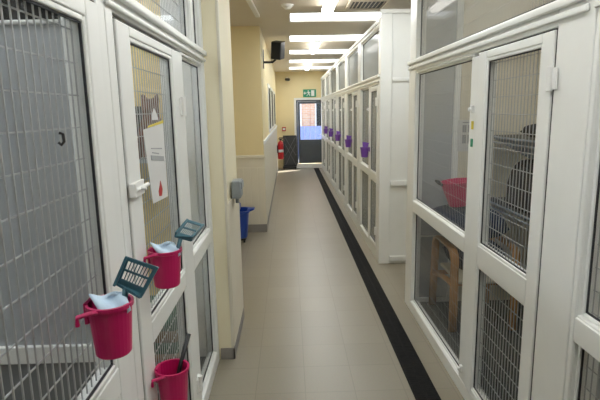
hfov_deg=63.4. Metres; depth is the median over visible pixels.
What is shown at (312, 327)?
floor
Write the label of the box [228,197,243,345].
trim
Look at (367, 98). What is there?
wall
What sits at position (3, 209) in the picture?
wall
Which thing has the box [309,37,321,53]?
fluorescent light
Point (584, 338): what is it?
pen
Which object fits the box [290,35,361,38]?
diffuser
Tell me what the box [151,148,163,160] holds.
print
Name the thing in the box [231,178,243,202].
wall box
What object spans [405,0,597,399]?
pen
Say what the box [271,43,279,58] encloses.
grille
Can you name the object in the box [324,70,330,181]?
pen
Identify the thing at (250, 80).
wall
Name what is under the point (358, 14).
diffuser
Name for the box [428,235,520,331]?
armchair
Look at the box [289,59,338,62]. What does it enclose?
rooflight
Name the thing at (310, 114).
building
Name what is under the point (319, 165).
door frame
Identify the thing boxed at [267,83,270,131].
window
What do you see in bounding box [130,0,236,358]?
wall
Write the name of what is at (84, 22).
pen
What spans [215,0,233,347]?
trim
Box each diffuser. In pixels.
[289,59,338,60]
[290,12,380,17]
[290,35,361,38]
[290,49,348,51]
[310,41,320,53]
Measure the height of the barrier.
0.990 m
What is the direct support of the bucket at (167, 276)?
hanging from the pen at (127, 22)
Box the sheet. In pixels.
[143,109,167,203]
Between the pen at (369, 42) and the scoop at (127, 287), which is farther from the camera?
the pen at (369, 42)
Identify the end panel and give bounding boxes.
[378,9,410,263]
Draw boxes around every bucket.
[75,294,133,359]
[143,245,181,288]
[151,358,189,399]
[239,202,254,242]
[335,134,340,140]
[345,139,351,146]
[360,147,369,156]
[435,178,466,206]
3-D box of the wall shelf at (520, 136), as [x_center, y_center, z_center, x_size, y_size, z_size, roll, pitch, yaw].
[1.727,-0.330,3.405,0.396,0.203,1.235,-1,10,-1]
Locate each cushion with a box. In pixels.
[433,204,509,238]
[442,239,504,269]
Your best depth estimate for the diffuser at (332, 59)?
11.50 m
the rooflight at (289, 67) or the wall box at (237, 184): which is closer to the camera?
the wall box at (237, 184)
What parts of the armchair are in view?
rail, frame, cross rail, seat, frame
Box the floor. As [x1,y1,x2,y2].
[155,168,523,399]
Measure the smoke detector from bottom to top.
0.046 m
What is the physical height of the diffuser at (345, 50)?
0.015 m
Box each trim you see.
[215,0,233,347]
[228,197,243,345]
[236,158,265,224]
[263,125,276,143]
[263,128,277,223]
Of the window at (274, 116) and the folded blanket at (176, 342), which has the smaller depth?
the folded blanket at (176, 342)
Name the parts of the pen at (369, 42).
panel, panel, glass pane, door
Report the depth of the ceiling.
6.50 m
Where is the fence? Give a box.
[298,126,320,155]
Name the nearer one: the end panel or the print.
the print
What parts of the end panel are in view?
corner post, cornice, rail, rail, rail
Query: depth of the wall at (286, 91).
14.22 m
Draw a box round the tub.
[240,207,249,238]
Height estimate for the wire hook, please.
0.035 m
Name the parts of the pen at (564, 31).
panel, panel, door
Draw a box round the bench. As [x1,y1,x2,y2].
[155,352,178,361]
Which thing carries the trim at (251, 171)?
attached to the wall
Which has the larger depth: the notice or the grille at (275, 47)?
the grille at (275, 47)
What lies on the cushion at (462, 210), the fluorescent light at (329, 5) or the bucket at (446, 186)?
the bucket at (446, 186)
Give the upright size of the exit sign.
0.220 m
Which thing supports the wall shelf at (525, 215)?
attached to the wall at (545, 1)
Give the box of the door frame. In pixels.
[294,98,321,167]
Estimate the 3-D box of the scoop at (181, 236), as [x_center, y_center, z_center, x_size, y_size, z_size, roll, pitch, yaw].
[-0.409,0.176,1.778,0.086,0.191,0.174,3,11,21]
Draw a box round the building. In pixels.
[297,101,320,136]
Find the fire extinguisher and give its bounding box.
[277,137,284,158]
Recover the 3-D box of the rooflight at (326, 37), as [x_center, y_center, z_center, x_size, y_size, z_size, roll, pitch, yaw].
[0.582,-2.623,7.709,1.515,0.090,0.640,-1,10,-1]
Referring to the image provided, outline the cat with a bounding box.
[137,94,165,158]
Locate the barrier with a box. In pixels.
[283,135,296,168]
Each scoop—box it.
[113,256,158,298]
[174,219,204,248]
[362,142,368,147]
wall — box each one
[0,0,98,399]
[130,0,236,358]
[230,26,276,154]
[275,71,326,168]
[351,94,351,204]
[365,90,376,227]
[418,0,540,301]
[523,0,552,269]
[585,251,599,399]
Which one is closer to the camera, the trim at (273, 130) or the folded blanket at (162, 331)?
the folded blanket at (162, 331)
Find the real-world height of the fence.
1.140 m
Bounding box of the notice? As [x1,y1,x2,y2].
[457,120,469,150]
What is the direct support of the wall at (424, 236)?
on the floor
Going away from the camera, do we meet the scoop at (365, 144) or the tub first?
the scoop at (365, 144)
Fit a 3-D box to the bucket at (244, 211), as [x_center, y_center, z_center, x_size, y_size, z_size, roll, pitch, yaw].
[-0.782,0.246,6.454,0.368,0.611,0.360,-1,10,-1]
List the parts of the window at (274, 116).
glass pane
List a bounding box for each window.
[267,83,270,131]
[270,87,273,129]
[273,91,275,126]
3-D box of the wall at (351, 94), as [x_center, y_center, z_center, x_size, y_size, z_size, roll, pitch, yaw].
[1.434,-1.129,8.207,1.160,2.600,0.050,-1,10,-1]
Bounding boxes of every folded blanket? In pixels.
[150,295,176,330]
[154,342,178,353]
[155,331,177,342]
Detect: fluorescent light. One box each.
[304,61,311,69]
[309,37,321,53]
[321,0,337,14]
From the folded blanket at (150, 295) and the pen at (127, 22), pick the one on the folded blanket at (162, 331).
the folded blanket at (150, 295)
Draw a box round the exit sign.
[303,89,315,96]
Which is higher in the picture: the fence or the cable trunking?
the cable trunking
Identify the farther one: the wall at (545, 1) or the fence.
the fence
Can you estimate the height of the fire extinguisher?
0.615 m
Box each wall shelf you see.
[490,197,529,225]
[494,134,534,158]
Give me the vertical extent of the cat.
0.368 m
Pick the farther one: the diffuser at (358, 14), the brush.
the diffuser at (358, 14)
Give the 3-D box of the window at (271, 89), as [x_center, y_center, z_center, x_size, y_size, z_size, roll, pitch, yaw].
[-0.598,-1.948,10.357,0.022,0.850,0.960,-1,10,-1]
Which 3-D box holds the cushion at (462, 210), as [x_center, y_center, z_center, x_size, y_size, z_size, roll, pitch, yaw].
[1.290,0.156,3.771,0.490,0.232,0.520,-1,10,-1]
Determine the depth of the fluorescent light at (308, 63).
11.38 m
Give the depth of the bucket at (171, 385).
1.77 m
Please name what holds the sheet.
hanging from the pen at (127, 22)
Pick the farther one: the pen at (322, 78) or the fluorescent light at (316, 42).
the pen at (322, 78)
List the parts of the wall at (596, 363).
panel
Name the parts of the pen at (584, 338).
panel, panel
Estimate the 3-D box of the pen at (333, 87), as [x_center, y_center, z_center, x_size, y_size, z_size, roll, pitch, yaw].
[0.741,-1.561,10.574,0.105,2.620,1.553,-1,10,-1]
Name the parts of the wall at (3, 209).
dark panel, panel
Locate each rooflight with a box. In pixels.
[289,12,380,20]
[289,35,361,40]
[289,49,348,53]
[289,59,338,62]
[289,67,330,68]
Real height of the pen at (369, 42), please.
2.620 m
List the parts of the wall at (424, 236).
panel, panel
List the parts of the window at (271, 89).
glass pane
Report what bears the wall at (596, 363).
on the floor
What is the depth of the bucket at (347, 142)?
7.30 m
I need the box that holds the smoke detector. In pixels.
[281,3,293,9]
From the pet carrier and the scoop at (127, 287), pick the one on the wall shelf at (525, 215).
the pet carrier
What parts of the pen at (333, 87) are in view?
panel, panel, glass pane, door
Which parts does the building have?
rendered panel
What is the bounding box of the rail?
[236,155,264,158]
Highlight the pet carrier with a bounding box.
[506,159,533,214]
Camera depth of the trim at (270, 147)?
8.60 m
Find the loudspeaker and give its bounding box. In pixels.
[263,41,284,68]
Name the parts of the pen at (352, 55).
panel, panel, glass pane, door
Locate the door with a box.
[296,100,321,163]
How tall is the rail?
0.045 m
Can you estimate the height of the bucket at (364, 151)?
0.119 m
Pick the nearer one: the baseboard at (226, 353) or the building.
the baseboard at (226, 353)
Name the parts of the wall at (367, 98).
panel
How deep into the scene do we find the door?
14.53 m
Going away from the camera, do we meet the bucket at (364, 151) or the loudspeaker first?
the bucket at (364, 151)
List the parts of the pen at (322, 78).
glass pane, door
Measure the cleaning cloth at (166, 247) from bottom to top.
0.066 m
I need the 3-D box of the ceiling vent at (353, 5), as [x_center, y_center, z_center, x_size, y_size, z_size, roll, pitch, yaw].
[0.730,-2.110,5.254,0.440,0.018,0.500,-1,10,-1]
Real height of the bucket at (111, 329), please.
0.139 m
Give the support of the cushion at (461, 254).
on the armchair
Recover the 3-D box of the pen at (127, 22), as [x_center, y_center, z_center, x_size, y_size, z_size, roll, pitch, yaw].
[-0.579,-0.022,2.339,0.115,2.620,1.675,-1,10,-1]
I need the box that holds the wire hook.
[58,132,65,145]
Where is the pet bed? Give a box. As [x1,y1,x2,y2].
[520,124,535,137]
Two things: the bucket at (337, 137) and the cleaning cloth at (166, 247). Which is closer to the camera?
the cleaning cloth at (166, 247)
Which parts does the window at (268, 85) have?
glass pane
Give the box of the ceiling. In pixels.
[229,0,410,71]
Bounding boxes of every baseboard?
[221,308,243,358]
[248,169,277,232]
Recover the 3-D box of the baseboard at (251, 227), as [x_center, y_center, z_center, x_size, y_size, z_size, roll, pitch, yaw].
[-1.014,-0.288,10.764,0.906,0.115,7.780,-1,10,-1]
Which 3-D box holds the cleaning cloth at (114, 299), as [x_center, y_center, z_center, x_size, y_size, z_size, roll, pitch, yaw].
[-0.467,0.260,1.192,0.087,0.063,0.080,-7,12,-29]
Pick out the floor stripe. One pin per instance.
(420, 383)
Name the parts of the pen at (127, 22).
panel, panel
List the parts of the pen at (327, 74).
panel, glass pane, door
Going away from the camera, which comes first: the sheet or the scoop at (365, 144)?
the sheet
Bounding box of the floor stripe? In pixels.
[314,168,440,399]
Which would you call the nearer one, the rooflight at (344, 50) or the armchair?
the armchair
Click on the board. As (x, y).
(187, 70)
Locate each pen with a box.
[0,0,137,399]
[103,0,219,399]
[320,75,325,173]
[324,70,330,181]
[329,63,336,191]
[336,54,345,207]
[344,40,358,227]
[357,18,380,261]
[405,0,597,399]
[564,0,599,399]
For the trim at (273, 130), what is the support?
attached to the wall at (250, 80)
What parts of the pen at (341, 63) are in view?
panel, panel, glass pane, door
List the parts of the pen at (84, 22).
door, frame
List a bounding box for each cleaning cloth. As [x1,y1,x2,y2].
[88,291,130,312]
[150,241,180,255]
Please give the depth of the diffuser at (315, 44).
8.07 m
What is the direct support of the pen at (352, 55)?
on the floor
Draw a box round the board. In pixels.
[160,0,207,356]
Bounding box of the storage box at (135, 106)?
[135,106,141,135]
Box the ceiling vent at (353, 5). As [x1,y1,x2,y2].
[345,0,391,10]
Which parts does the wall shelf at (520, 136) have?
rail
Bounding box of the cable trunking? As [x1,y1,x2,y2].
[246,0,259,16]
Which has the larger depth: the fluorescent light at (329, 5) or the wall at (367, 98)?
the wall at (367, 98)
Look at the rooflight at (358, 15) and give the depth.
6.17 m
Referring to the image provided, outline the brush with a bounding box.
[176,333,190,373]

